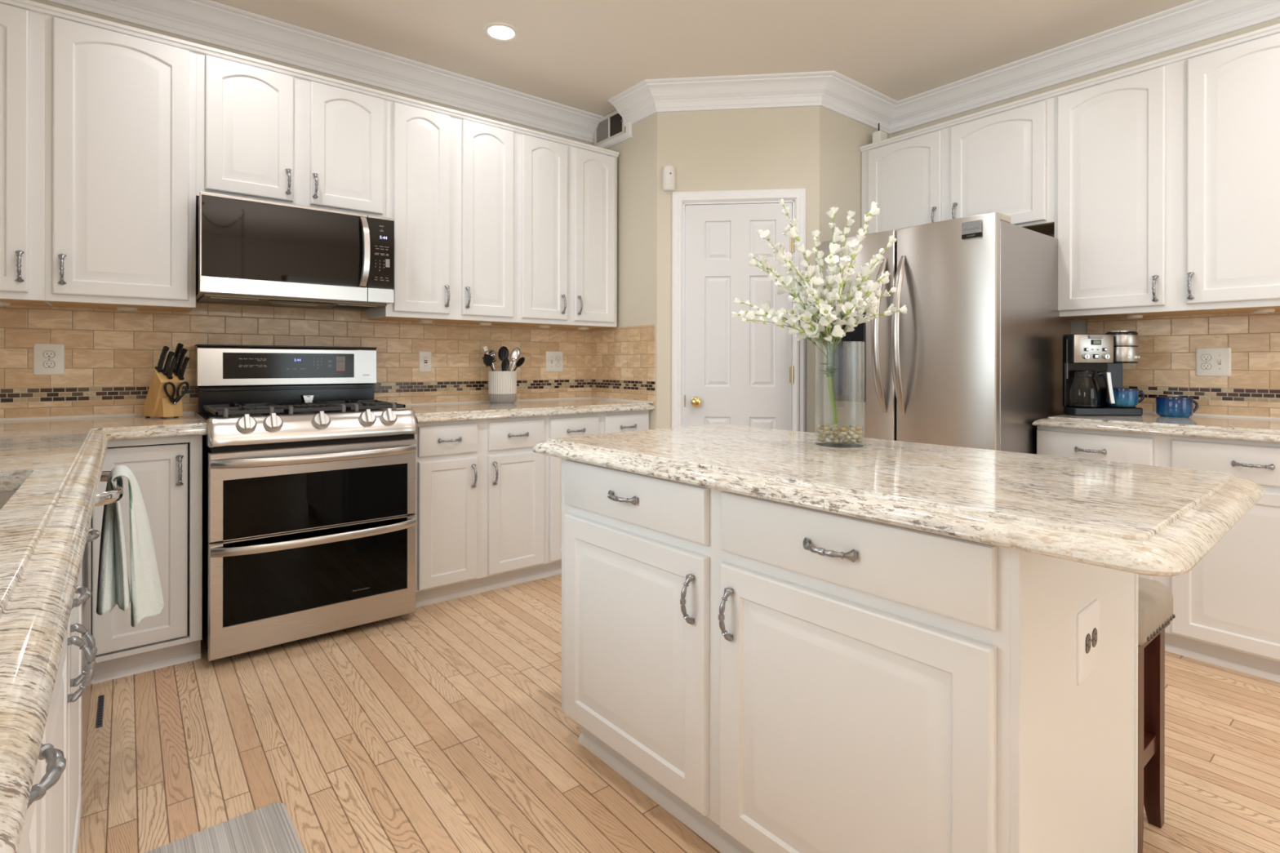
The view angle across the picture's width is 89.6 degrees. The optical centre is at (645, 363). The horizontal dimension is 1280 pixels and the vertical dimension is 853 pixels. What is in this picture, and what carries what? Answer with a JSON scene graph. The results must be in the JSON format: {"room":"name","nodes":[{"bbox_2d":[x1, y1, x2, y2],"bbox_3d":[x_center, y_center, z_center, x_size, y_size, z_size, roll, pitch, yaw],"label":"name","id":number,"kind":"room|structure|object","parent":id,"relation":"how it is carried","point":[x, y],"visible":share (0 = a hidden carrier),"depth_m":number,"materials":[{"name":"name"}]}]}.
{"room":"kitchen","nodes":[
{"label":"kitchen","id":0,"kind":"room"},
{"bbox_2d":[0,0,591,417],"bbox_3d":[-1.662,-0.236,3.319,3.258,2.743,0.128,0,0,-39],"label":"wall","id":1,"kind":"structure","parent":0,"point":[112,357],"depth_m":3.04,"materials":[{"name":"tile"}]},
{"bbox_2d":[0,0,51,306],"bbox_3d":[-2.495,-0.779,2.338,0.485,1.090,0.368,0,0,-39],"label":"upper cabinet","id":2,"kind":"object","parent":1,"relation":"attached to","point":[22,22],"visible":0.99,"depth_m":2.34,"materials":[{"name":"white paint"}]},
{"bbox_2d":[0,301,10,306],"bbox_3d":[-2.446,-0.227,2.437,0.068,0.012,0.068,0,0,-39],"label":"puck light","id":3,"kind":"object","parent":2,"relation":"attached to","point":[2,304],"visible":1,"depth_m":2.43,"materials":[{"name":"beige plastic"}]},
{"bbox_2d":[33,343,64,375],"bbox_3d":[-2.422,-0.018,2.620,0.094,0.128,0.008,0,0,-39],"label":"wall outlet","id":4,"kind":"object","parent":1,"relation":"attached to","point":[48,358],"visible":1,"depth_m":2.62,"materials":[{"name":"white plastic"}]},
{"bbox_2d":[43,351,55,358],"bbox_3d":[-2.421,-0.038,2.618,0.036,0.029,0.001,0,0,-39],"label":"receptacle","id":5,"kind":"object","parent":4,"relation":"attached to","point":[46,354],"depth_m":2.62,"materials":[{"name":"white plastic"}]},
{"bbox_2d":[43,360,55,368],"bbox_3d":[-2.421,0.002,2.618,0.036,0.029,0.001,0,0,-39],"label":"receptacle","id":6,"kind":"object","parent":4,"relation":"attached to","point":[46,364],"depth_m":2.62,"materials":[{"name":"white plastic"}]},
{"bbox_2d":[44,4,196,312],"bbox_3d":[-2.127,-0.778,2.635,0.460,1.090,0.368,0,0,-39],"label":"upper cabinet","id":7,"kind":"object","parent":1,"relation":"attached to","point":[120,123],"visible":1,"depth_m":2.51,"materials":[{"name":"paint"}]},
{"bbox_2d":[116,306,137,311],"bbox_3d":[-2.150,-0.227,2.675,0.068,0.012,0.068,0,0,-39],"label":"puck light","id":8,"kind":"object","parent":7,"relation":"attached to","point":[121,308],"visible":1,"depth_m":2.65,"materials":[{"name":"beige plastic"}]},
{"bbox_2d":[195,43,387,217],"bbox_3d":[-1.649,-1.011,3.019,0.765,0.623,0.368,0,0,-39],"label":"upper cabinet","id":9,"kind":"object","parent":1,"relation":"attached to","point":[265,131],"visible":0.98,"depth_m":2.88,"materials":[{"name":"paint"}]},
{"bbox_2d":[195,191,394,311],"bbox_3d":[-1.609,-0.479,2.966,0.757,0.416,0.479,0,0,-39],"label":"microwave","id":10,"kind":"object","parent":9,"relation":"attached to","point":[250,251],"visible":1,"depth_m":2.78,"materials":[{"name":"silver metal"}]},
{"bbox_2d":[196,293,386,311],"bbox_3d":[-1.630,-0.281,2.991,0.717,0.011,0.380,0,0,-39],"label":"vent","id":11,"kind":"object","parent":10,"relation":"attached to","point":[213,298],"depth_m":2.90,"materials":[{"name":"silver metal"}]},
{"bbox_2d":[43,0,603,142],"bbox_3d":[-0.229,-1.537,1.639,3.138,0.135,4.300,0,0,-39],"label":"trim","id":12,"kind":"structure","parent":1,"relation":"attached to","point":[208,21],"depth_m":3.25,"materials":[{"name":"white paint"}]},
{"bbox_2d":[418,351,431,372],"bbox_3d":[-1.223,-0.012,3.585,0.071,0.116,0.009,0,0,-39],"label":"wall outlet","id":13,"kind":"object","parent":1,"relation":"attached to","point":[424,357],"visible":1,"depth_m":3.58,"materials":[{"name":"white plastic"}]},
{"bbox_2d":[422,355,428,367],"bbox_3d":[-1.222,-0.012,3.583,0.033,0.068,0.002,0,0,-39],"label":"receptacle","id":14,"kind":"object","parent":13,"relation":"attached to","point":[425,357],"depth_m":3.58,"materials":[{"name":"white plastic"}]},
{"bbox_2d":[367,93,519,324],"bbox_3d":[-1.076,-0.776,3.481,0.709,1.090,0.368,0,0,-39],"label":"upper cabinet","id":15,"kind":"object","parent":1,"relation":"attached to","point":[451,174],"visible":0.98,"depth_m":3.35,"materials":[{"name":"paint"}]},
{"bbox_2d":[418,320,432,323],"bbox_3d":[-1.172,-0.225,3.437,0.068,0.012,0.068,0,0,-39],"label":"puck light","id":16,"kind":"object","parent":15,"relation":"attached to","point":[420,321],"visible":1,"depth_m":3.41,"materials":[{"name":"beige plastic"}]},
{"bbox_2d":[479,322,491,325],"bbox_3d":[-0.907,-0.224,3.650,0.068,0.012,0.068,0,0,-39],"label":"puck light","id":17,"kind":"object","parent":15,"relation":"attached to","point":[480,323],"visible":1,"depth_m":3.62,"materials":[{"name":"beige plastic"}]},
{"bbox_2d":[546,351,563,372],"bbox_3d":[-0.576,-0.014,4.102,0.124,0.131,0.017,0,0,-39],"label":"wall outlet","id":18,"kind":"object","parent":1,"relation":"attached to","point":[554,359],"visible":1,"depth_m":4.10,"materials":[{"name":"white plastic"}]},
{"bbox_2d":[555,355,560,360],"bbox_3d":[-0.559,-0.034,4.118,0.036,0.029,0.001,0,0,-39],"label":"receptacle","id":19,"kind":"object","parent":18,"relation":"attached to","point":[557,357],"depth_m":4.12,"materials":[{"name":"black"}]},
{"bbox_2d":[555,362,560,367],"bbox_3d":[-0.559,0.006,4.118,0.036,0.029,0.001,0,0,-39],"label":"receptacle","id":20,"kind":"object","parent":18,"relation":"attached to","point":[557,364],"depth_m":4.12,"materials":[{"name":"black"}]},
{"bbox_2d":[495,126,618,328],"bbox_3d":[-0.529,-0.775,3.921,0.694,1.090,0.368,0,0,-39],"label":"upper cabinet","id":21,"kind":"object","parent":1,"relation":"attached to","point":[566,189],"visible":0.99,"depth_m":3.79,"materials":[{"name":"paint"}]},
{"bbox_2d":[538,325,550,328],"bbox_3d":[-0.611,-0.224,3.889,0.068,0.012,0.068,0,0,-39],"label":"puck light","id":22,"kind":"object","parent":21,"relation":"attached to","point":[540,326],"visible":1,"depth_m":3.87,"materials":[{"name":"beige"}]},
{"bbox_2d":[577,327,588,329],"bbox_3d":[-0.393,-0.223,4.064,0.068,0.012,0.068,0,0,-39],"label":"puck light","id":23,"kind":"object","parent":21,"relation":"attached to","point":[579,328],"visible":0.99,"depth_m":4.04,"materials":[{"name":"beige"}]},
{"bbox_2d":[0,396,1279,421],"bbox_3d":[0.000,0.225,3.349,5.657,0.012,1.896,0,0,-2],"label":"trim","id":24,"kind":"structure","parent":1,"relation":"attached to","point":[647,402],"depth_m":2.81,"materials":[{"name":"multicoloured"}]},
{"bbox_2d":[591,112,657,429],"bbox_3d":[-0.140,-0.233,4.116,0.128,2.743,0.796,0,0,-39],"label":"wall","id":25,"kind":"structure","parent":0,"point":[637,159],"depth_m":3.93,"materials":[{"name":"paint"}]},
{"bbox_2d":[594,110,625,146],"bbox_3d":[-0.236,-1.514,4.131,0.022,0.172,0.330,0,0,-39],"label":"air vent","id":26,"kind":"object","parent":25,"relation":"in","point":[611,126],"visible":0.77,"depth_m":4.13,"materials":[{"name":"white"}]},
{"bbox_2d":[596,121,632,148],"bbox_3d":[-0.227,-1.435,4.119,0.022,0.092,0.440,0,0,-39],"label":"trim","id":27,"kind":"structure","parent":25,"relation":"attached to","point":[628,135],"depth_m":4.03,"materials":[{"name":"white paint"}]},
{"bbox_2d":[607,0,1279,134],"bbox_3d":[1.905,-1.533,3.204,4.400,0.135,1.223,0,0,31],"label":"trim","id":28,"kind":"structure","parent":25,"relation":"attached to","point":[1194,21],"depth_m":3.60,"materials":[{"name":"white paint"}]},
{"bbox_2d":[77,573,1279,852],"bbox_3d":[0.320,1.190,0.365,6.875,0.100,7.220,0,0,-39],"label":"floor","id":29,"kind":"structure","parent":0,"point":[439,727],"depth_m":1.90,"materials":[{"name":"brown wood"}]},
{"bbox_2d":[17,743,66,852],"bbox_3d":[-0.681,0.704,0.254,0.657,0.868,0.924,0,0,-39],"label":"base cabinet","id":30,"kind":"object","parent":29,"relation":"on","point":[30,837],"visible":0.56,"depth_m":0.60,"materials":[{"name":"paint"}]},
{"bbox_2d":[40,528,100,852],"bbox_3d":[-1.262,0.703,0.975,0.657,0.868,0.920,0,0,-39],"label":"base cabinet","id":31,"kind":"object","parent":29,"relation":"on","point":[61,804],"visible":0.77,"depth_m":1.13,"materials":[{"name":"white wood"}]},
{"bbox_2d":[95,694,104,728],"bbox_3d":[-1.781,1.133,2.107,0.016,0.005,0.240,0,0,-39],"label":"floor vent","id":32,"kind":"object","parent":29,"relation":"in","point":[101,698],"visible":1,"depth_m":2.10,"materials":[{"name":"grey metal"}]},
{"bbox_2d":[97,695,103,725],"bbox_3d":[-1.783,1.131,2.109,0.010,0.001,0.224,0,0,-39],"label":"grille","id":33,"kind":"object","parent":32,"relation":"attached to","point":[100,699],"depth_m":2.10,"materials":[{"name":"black metal"}]},
{"bbox_2d":[81,471,124,779],"bbox_3d":[-1.721,0.703,1.591,0.672,0.866,0.604,0,0,-39],"label":"dishwasher","id":34,"kind":"object","parent":29,"relation":"on","point":[112,496],"visible":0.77,"depth_m":1.70,"materials":[{"name":"silver metal"}]},
{"bbox_2d":[96,465,164,626],"bbox_3d":[-1.481,0.520,1.860,0.158,0.428,0.292,0,0,-39],"label":"kitchen towel","id":35,"kind":"object","parent":34,"relation":"hanging from","point":[145,597],"visible":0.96,"depth_m":1.80,"materials":[{"name":"white fabric"}]},
{"bbox_2d":[90,435,202,684],"bbox_3d":[-2.134,0.701,2.255,0.945,0.868,0.933,0,0,-39],"label":"base cabinet","id":36,"kind":"object","parent":29,"relation":"on","point":[167,472],"visible":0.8,"depth_m":2.38,"materials":[{"name":"paint"}]},
{"bbox_2d":[0,413,207,852],"bbox_3d":[-1.356,0.247,1.299,0.960,0.042,3.419,0,0,-39],"label":"countertop","id":37,"kind":"structure","parent":36,"relation":"on","point":[54,467],"depth_m":0.80,"materials":[{"name":"stone"}]},
{"bbox_2d":[0,490,16,509],"bbox_3d":[-1.265,0.358,0.957,0.500,0.178,0.768,0,0,-39],"label":"sink","id":38,"kind":"object","parent":37,"relation":"in","point":[5,496],"visible":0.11,"depth_m":1.36,"materials":[{"name":"silver metal"}]},
{"bbox_2d":[141,368,183,417],"bbox_3d":[-2.029,0.123,2.708,0.153,0.204,0.086,0,0,27],"label":"knife block","id":39,"kind":"object","parent":37,"relation":"on","point":[157,404],"visible":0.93,"depth_m":2.67,"materials":[{"name":"brown wood"}]},
{"bbox_2d":[155,346,169,372],"bbox_3d":[-2.004,0.018,2.663,0.122,0.184,0.020,0,0,27],"label":"kitchen knife","id":40,"kind":"object","parent":39,"relation":"in","point":[158,368],"visible":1,"depth_m":2.65,"materials":[{"name":"black plastic"}]},
{"bbox_2d":[161,351,174,375],"bbox_3d":[-1.988,0.035,2.672,0.118,0.177,0.018,0,0,27],"label":"kitchen knife","id":41,"kind":"object","parent":39,"relation":"in","point":[171,353],"visible":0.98,"depth_m":2.66,"materials":[{"name":"black plastic"}]},
{"bbox_2d":[165,356,177,378],"bbox_3d":[-1.974,0.055,2.674,0.113,0.169,0.016,0,0,27],"label":"kitchen knife","id":42,"kind":"object","parent":39,"relation":"in","point":[169,375],"visible":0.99,"depth_m":2.66,"materials":[{"name":"black plastic"}]},
{"bbox_2d":[163,381,189,404],"bbox_3d":[-1.953,0.121,2.679,0.032,0.094,0.094,0,0,29],"label":"scissors","id":43,"kind":"object","parent":39,"relation":"in","point":[174,401],"visible":1,"depth_m":2.68,"materials":[{"name":"black plastic"}]},
{"bbox_2d":[173,342,183,371],"bbox_3d":[-1.979,0.011,2.706,0.129,0.196,0.020,0,0,27],"label":"kitchen knife","id":44,"kind":"object","parent":39,"relation":"in","point":[180,346],"visible":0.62,"depth_m":2.69,"materials":[{"name":"black plastic"}]},
{"bbox_2d":[173,347,187,376],"bbox_3d":[-1.962,0.031,2.707,0.127,0.193,0.019,0,0,27],"label":"kitchen knife","id":45,"kind":"object","parent":39,"relation":"in","point":[184,351],"visible":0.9,"depth_m":2.69,"materials":[{"name":"black plastic"}]},
{"bbox_2d":[177,356,190,379],"bbox_3d":[-1.950,0.057,2.708,0.116,0.174,0.016,0,0,27],"label":"kitchen knife","id":46,"kind":"object","parent":39,"relation":"in","point":[180,376],"visible":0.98,"depth_m":2.69,"materials":[{"name":"black plastic"}]},
{"bbox_2d":[144,802,305,852],"bbox_3d":[-0.873,1.131,1.230,0.470,0.010,0.760,0,0,-40],"label":"floor mat","id":47,"kind":"object","parent":29,"relation":"on","point":[268,828],"visible":1,"depth_m":1.53,"materials":[{"name":"grey fabric"}]},
{"bbox_2d":[194,344,417,661],"bbox_3d":[-1.509,0.525,2.866,0.770,1.221,0.732,0,0,-39],"label":"range","id":48,"kind":"object","parent":29,"relation":"on","point":[309,477],"visible":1,"depth_m":2.64,"materials":[{"name":"silver metal"}]},
{"bbox_2d":[194,408,392,422],"bbox_3d":[-1.542,0.224,2.908,0.766,0.013,0.620,0,0,-39],"label":"cooktop","id":49,"kind":"object","parent":48,"relation":"in","point":[202,414],"depth_m":2.73,"materials":[{"name":"silver metal"}]},
{"bbox_2d":[413,416,545,608],"bbox_3d":[-0.962,0.703,3.378,0.685,0.868,0.657,0,0,-39],"label":"base cabinet","id":50,"kind":"object","parent":29,"relation":"on","point":[480,513],"visible":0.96,"depth_m":3.15,"materials":[{"name":"paint"}]},
{"bbox_2d":[539,410,648,578],"bbox_3d":[-0.423,0.704,3.813,0.701,0.868,0.657,0,0,-39],"label":"base cabinet","id":51,"kind":"object","parent":29,"relation":"on","point":[578,424],"visible":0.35,"depth_m":3.43,"materials":[{"name":"paint"}]},
{"bbox_2d":[391,398,654,422],"bbox_3d":[-0.694,0.249,3.603,1.390,0.042,0.659,0,0,-39],"label":"countertop","id":52,"kind":"structure","parent":51,"relation":"on","point":[430,413],"depth_m":3.40,"materials":[{"name":"stone"}]},
{"bbox_2d":[488,370,516,404],"bbox_3d":[-0.827,0.134,3.728,0.159,0.186,0.159,0,0,-39],"label":"utensil crock","id":53,"kind":"object","parent":52,"relation":"on","point":[502,385],"visible":0.98,"depth_m":3.66,"materials":[{"name":"white ceramic"}]},
{"bbox_2d":[482,351,496,371],"bbox_3d":[-0.854,0.063,3.661,0.035,0.264,0.188,0,0,36],"label":"server","id":54,"kind":"object","parent":53,"relation":"in","point":[487,358],"visible":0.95,"depth_m":3.63,"materials":[{"name":"black plastic"}]},
{"bbox_2d":[484,350,495,371],"bbox_3d":[-0.881,0.057,3.722,0.122,0.274,0.032,0,0,-41],"label":"ladle","id":55,"kind":"object","parent":53,"relation":"in","point":[488,351],"visible":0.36,"depth_m":3.72,"materials":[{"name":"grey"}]},
{"bbox_2d":[483,346,496,371],"bbox_3d":[-0.870,0.046,3.727,0.142,0.297,0.010,0,0,-25],"label":"steel turner","id":56,"kind":"object","parent":53,"relation":"in","point":[485,348],"visible":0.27,"depth_m":3.70,"materials":[{"name":"grey"}]},
{"bbox_2d":[497,346,508,371],"bbox_3d":[-0.829,0.045,3.748,0.020,0.295,0.067,0,0,44],"label":"slotted spoon","id":57,"kind":"object","parent":53,"relation":"in","point":[503,353],"visible":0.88,"depth_m":3.75,"materials":[{"name":"black plastic"}]},
{"bbox_2d":[501,357,509,371],"bbox_3d":[-0.806,0.080,3.703,0.054,0.227,0.028,0,0,-28],"label":"spoon","id":58,"kind":"object","parent":53,"relation":"in","point":[505,362],"visible":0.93,"depth_m":3.71,"materials":[{"name":"black plastic"}]},
{"bbox_2d":[509,357,515,371],"bbox_3d":[-0.785,0.080,3.712,0.076,0.228,0.034,0,0,-23],"label":"wire whisk","id":59,"kind":"object","parent":53,"relation":"in","point":[510,366],"visible":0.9,"depth_m":3.71,"materials":[{"name":"silver metal"}]},
{"bbox_2d":[507,347,520,371],"bbox_3d":[-0.798,0.050,3.751,0.142,0.290,0.022,0,0,-34],"label":"serving spoon","id":60,"kind":"object","parent":53,"relation":"in","point":[515,353],"visible":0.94,"depth_m":3.78,"materials":[{"name":"silver metal"}]},
{"bbox_2d":[513,356,524,370],"bbox_3d":[-0.798,0.078,3.773,0.187,0.236,0.041,0,0,-33],"label":"spatula","id":61,"kind":"object","parent":53,"relation":"in","point":[520,362],"visible":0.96,"depth_m":3.81,"materials":[{"name":"black plastic"}]},
{"bbox_2d":[561,457,1137,852],"bbox_3d":[0.402,0.706,1.670,0.755,0.868,1.261,0,0,-41],"label":"base cabinet","id":62,"kind":"object","parent":29,"relation":"on","point":[775,677],"visible":0.97,"depth_m":1.26,"materials":[{"name":"paint"}]},
{"bbox_2d":[532,423,1265,576],"bbox_3d":[0.472,0.251,1.669,0.867,0.042,1.570,0,0,-41],"label":"countertop","id":63,"kind":"structure","parent":62,"relation":"on","point":[1140,519],"depth_m":1.23,"materials":[{"name":"stone"}]},
{"bbox_3d":[0.551,0.084,1.830,0.135,0.292,0.135,0,0,-39],"label":"glass vase","id":64,"kind":"object","parent":63,"relation":"on","visible":0},
{"bbox_2d":[731,198,906,424],"bbox_3d":[0.506,-0.146,1.822,0.515,0.634,0.317,0,0,-10],"label":"blossom spray","id":65,"kind":"object","parent":64,"relation":"in","point":[833,306],"visible":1,"depth_m":1.81,"materials":[{"name":"white plant"}]},
{"bbox_2d":[819,436,825,441],"bbox_3d":[0.498,0.213,1.814,0.014,0.014,0.016,0,0,-14],"label":"pebble","id":66,"kind":"object","parent":64,"relation":"in","point":[822,439],"visible":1,"depth_m":1.81,"materials":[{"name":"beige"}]},
{"bbox_2d":[831,426,837,431],"bbox_3d":[0.522,0.182,1.783,0.015,0.013,0.014,0,0,4],"label":"pebble","id":67,"kind":"object","parent":64,"relation":"in","point":[833,429],"visible":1,"depth_m":1.78,"materials":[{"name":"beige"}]},
{"bbox_2d":[834,438,839,444],"bbox_3d":[0.528,0.213,1.780,0.015,0.014,0.016,0,0,-32],"label":"pebble","id":68,"kind":"object","parent":64,"relation":"in","point":[837,441],"visible":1,"depth_m":1.77,"materials":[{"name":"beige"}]},
{"bbox_2d":[842,438,848,443],"bbox_3d":[0.550,0.213,1.776,0.016,0.014,0.015,0,0,35],"label":"pebble","id":69,"kind":"object","parent":64,"relation":"in","point":[844,441],"visible":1,"depth_m":1.77,"materials":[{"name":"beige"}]},
{"bbox_2d":[852,434,858,439],"bbox_3d":[0.580,0.202,1.784,0.016,0.014,0.014,0,0,2],"label":"pebble","id":70,"kind":"object","parent":64,"relation":"in","point":[855,436],"visible":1,"depth_m":1.78,"materials":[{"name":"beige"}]},
{"bbox_2d":[1076,599,1100,685],"bbox_3d":[0.830,0.519,1.206,0.124,0.130,0.009,0,0,-41],"label":"wall outlet","id":71,"kind":"object","parent":62,"relation":"attached to","point":[1088,620],"visible":1,"depth_m":1.19,"materials":[{"name":"white paint"}]},
{"bbox_2d":[1085,633,1090,653],"bbox_3d":[0.817,0.517,1.191,0.029,0.036,0.003,0,0,-39],"label":"receptacle","id":72,"kind":"object","parent":71,"relation":"attached to","point":[1087,635],"depth_m":1.19,"materials":[{"name":"white plastic"}]},
{"bbox_2d":[1092,627,1097,647],"bbox_3d":[0.847,0.517,1.217,0.029,0.036,0.003,0,0,-39],"label":"receptacle","id":73,"kind":"object","parent":71,"relation":"attached to","point":[1094,629],"depth_m":1.22,"materials":[{"name":"white plastic"}]},
{"bbox_2d":[814,212,1071,453],"bbox_3d":[1.455,0.256,3.240,0.954,1.772,0.896,0,0,-39],"label":"refrigerator","id":74,"kind":"object","parent":29,"relation":"on","point":[975,358],"visible":0.61,"depth_m":2.86,"materials":[{"name":"silver metal"}]},
{"bbox_2d":[1137,577,1175,852],"bbox_3d":[1.081,0.842,1.690,0.293,0.599,0.439,0,0,-39],"label":"counter stool","id":75,"kind":"object","parent":29,"relation":"on","point":[1155,599],"visible":0.29,"depth_m":1.58,"materials":[{"name":"wood"}]},
{"bbox_2d":[1137,577,1173,645],"bbox_3d":[1.081,0.589,1.690,0.284,0.094,0.430,0,0,-39],"label":"seat cushion","id":76,"kind":"object","parent":75,"relation":"on","point":[1155,599],"depth_m":1.52,"materials":[{"name":"fabric"}]},
{"bbox_2d":[1036,426,1279,682],"bbox_3d":[2.275,0.710,2.682,0.667,0.868,0.978,0,0,-39],"label":"base cabinet","id":77,"kind":"object","parent":29,"relation":"on","point":[1226,609],"visible":0.37,"depth_m":2.38,"materials":[{"name":"paint"}]},
{"bbox_2d":[1031,413,1279,443],"bbox_3d":[2.288,0.255,2.671,0.679,0.042,1.006,0,0,-39],"label":"countertop","id":78,"kind":"structure","parent":77,"relation":"on","point":[1268,430],"depth_m":2.56,"materials":[{"name":"stone"}]},
{"bbox_2d":[1062,330,1142,415],"bbox_3d":[2.079,0.042,2.977,0.316,0.383,0.204,0,0,0],"label":"coffee maker","id":79,"kind":"object","parent":78,"relation":"on","point":[1108,352],"visible":0.94,"depth_m":2.90,"materials":[{"name":"black plastic"}]},
{"bbox_2d":[1067,369,1115,407],"bbox_3d":[2.012,0.113,2.942,0.150,0.168,0.159,0,0,0],"label":"coffee carafe","id":80,"kind":"object","parent":79,"relation":"on","point":[1107,375],"visible":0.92,"depth_m":2.91,"materials":[{"name":"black glass"}]},
{"bbox_2d":[1107,405,1135,408],"bbox_3d":[2.173,0.194,2.945,0.104,0.006,0.104,0,0,0],"label":"drip tray","id":81,"kind":"object","parent":79,"relation":"on","point":[1114,406],"depth_m":2.90,"materials":[{"name":"black plastic"}]},
{"bbox_2d":[1105,387,1144,406],"bbox_3d":[2.175,0.151,2.926,0.148,0.079,0.123,0,0,35],"label":"mug","id":82,"kind":"object","parent":79,"relation":"on","point":[1123,397],"visible":0.88,"depth_m":2.88,"materials":[{"name":"ceramic"}]},
{"bbox_2d":[1155,395,1198,417],"bbox_3d":[2.344,0.190,2.842,0.152,0.087,0.129,0,0,36],"label":"mug","id":83,"kind":"object","parent":78,"relation":"on","point":[1166,406],"visible":1,"depth_m":2.80,"materials":[{"name":"ceramic"}]},
{"bbox_2d":[210,0,1194,116],"bbox_3d":[0.326,-1.653,0.365,6.875,0.100,7.220,0,0,-39],"label":"ceiling","id":84,"kind":"structure","parent":0,"point":[581,55],"depth_m":3.13,"materials":[{"name":"paint"}]},
{"bbox_2d":[481,22,520,42],"bbox_3d":[-0.698,-1.601,3.120,0.184,0.008,0.184,0,0,-39],"label":"recessed light","id":85,"kind":"object","parent":84,"relation":"in","point":[500,32],"visible":1,"depth_m":3.12,"materials":[{"name":"white"}]},
{"bbox_2d":[656,106,819,432],"bbox_3d":[0.533,-0.231,3.781,0.928,2.743,0.120,0,0,6],"label":"wall","id":86,"kind":"structure","parent":0,"point":[770,148],"depth_m":3.73,"materials":[{"name":"paint"}]},
{"bbox_2d":[662,165,675,199],"bbox_3d":[0.134,-1.050,3.740,0.070,0.188,0.048,0,0,6],"label":"sensor","id":87,"kind":"object","parent":86,"relation":"attached to","point":[668,171],"visible":1,"depth_m":3.72,"materials":[{"name":"white plastic"}]},
{"bbox_2d":[671,188,805,431],"bbox_3d":[0.538,0.071,3.770,0.760,2.138,0.140,0,0,6],"label":"trim","id":88,"kind":"structure","parent":86,"relation":"attached to","point":[797,197],"depth_m":3.73,"materials":[{"name":"white paint"}]},
{"bbox_2d":[684,202,794,430],"bbox_3d":[0.534,0.105,3.708,0.627,2.055,0.103,0,0,6],"label":"door","id":89,"kind":"structure","parent":86,"relation":"in","point":[737,372],"depth_m":3.73,"materials":[{"name":"white paint"}]},
{"bbox_2d":[819,106,888,242],"bbox_3d":[1.233,-0.230,3.946,0.726,2.743,0.120,0,0,-39],"label":"wall","id":90,"kind":"structure","parent":0,"point":[842,137],"depth_m":3.79,"materials":[{"name":"paint"}]},
{"bbox_2d":[888,17,1279,417],"bbox_3d":[3.375,-0.226,1.955,0.128,2.743,5.668,0,0,-39],"label":"wall","id":91,"kind":"structure","parent":0,"point":[1166,366],"depth_m":2.92,"materials":[{"name":"tile"}]},
{"bbox_2d":[859,89,1054,235],"bbox_3d":[1.742,-1.000,3.600,0.366,0.632,1.049,0,0,-39],"label":"upper cabinet","id":92,"kind":"object","parent":91,"relation":"attached to","point":[1001,159],"visible":0.77,"depth_m":3.40,"materials":[{"name":"paint"}]},
{"bbox_2d":[872,123,887,142],"bbox_3d":[1.426,-1.396,3.929,0.080,0.125,0.056,0,0,-39],"label":"plastic box","id":93,"kind":"object","parent":92,"relation":"on","point":[878,135],"visible":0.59,"depth_m":3.90,"materials":[{"name":"white plastic"}]},
{"bbox_2d":[1053,23,1279,319],"bbox_3d":[2.377,-0.769,2.812,0.366,1.090,0.976,0,0,-39],"label":"upper cabinet","id":94,"kind":"object","parent":91,"relation":"attached to","point":[1167,169],"visible":1,"depth_m":2.76,"materials":[{"name":"paint"}]},
{"bbox_2d":[1124,315,1142,318],"bbox_3d":[2.270,-0.218,2.998,0.068,0.012,0.068,0,0,-39],"label":"puck light","id":95,"kind":"object","parent":94,"relation":"attached to","point":[1128,316],"visible":1,"depth_m":2.98,"materials":[{"name":"beige plastic"}]},
{"bbox_2d":[1252,308,1275,313],"bbox_3d":[2.546,-0.217,2.656,0.068,0.012,0.068,0,0,-39],"label":"puck light","id":96,"kind":"object","parent":94,"relation":"attached to","point":[1267,310],"visible":1,"depth_m":2.64,"materials":[{"name":"beige plastic"}]},
{"bbox_2d":[1195,347,1231,376],"bbox_3d":[2.534,-0.008,2.882,0.017,0.128,0.120,0,0,-39],"label":"wall outlet","id":97,"kind":"object","parent":91,"relation":"attached to","point":[1210,362],"visible":1,"depth_m":2.88,"materials":[{"name":"white plastic"}]},
{"bbox_2d":[1200,354,1211,360],"bbox_3d":[2.521,-0.028,2.901,0.001,0.029,0.036,0,0,-39],"label":"receptacle","id":98,"kind":"object","parent":97,"relation":"attached to","point":[1203,357],"depth_m":2.90,"materials":[{"name":"white plastic"}]},
{"bbox_2d":[1200,363,1211,369],"bbox_3d":[2.521,0.012,2.901,0.001,0.029,0.036,0,0,-39],"label":"receptacle","id":99,"kind":"object","parent":97,"relation":"attached to","point":[1203,366],"depth_m":2.90,"materials":[{"name":"white plastic"}]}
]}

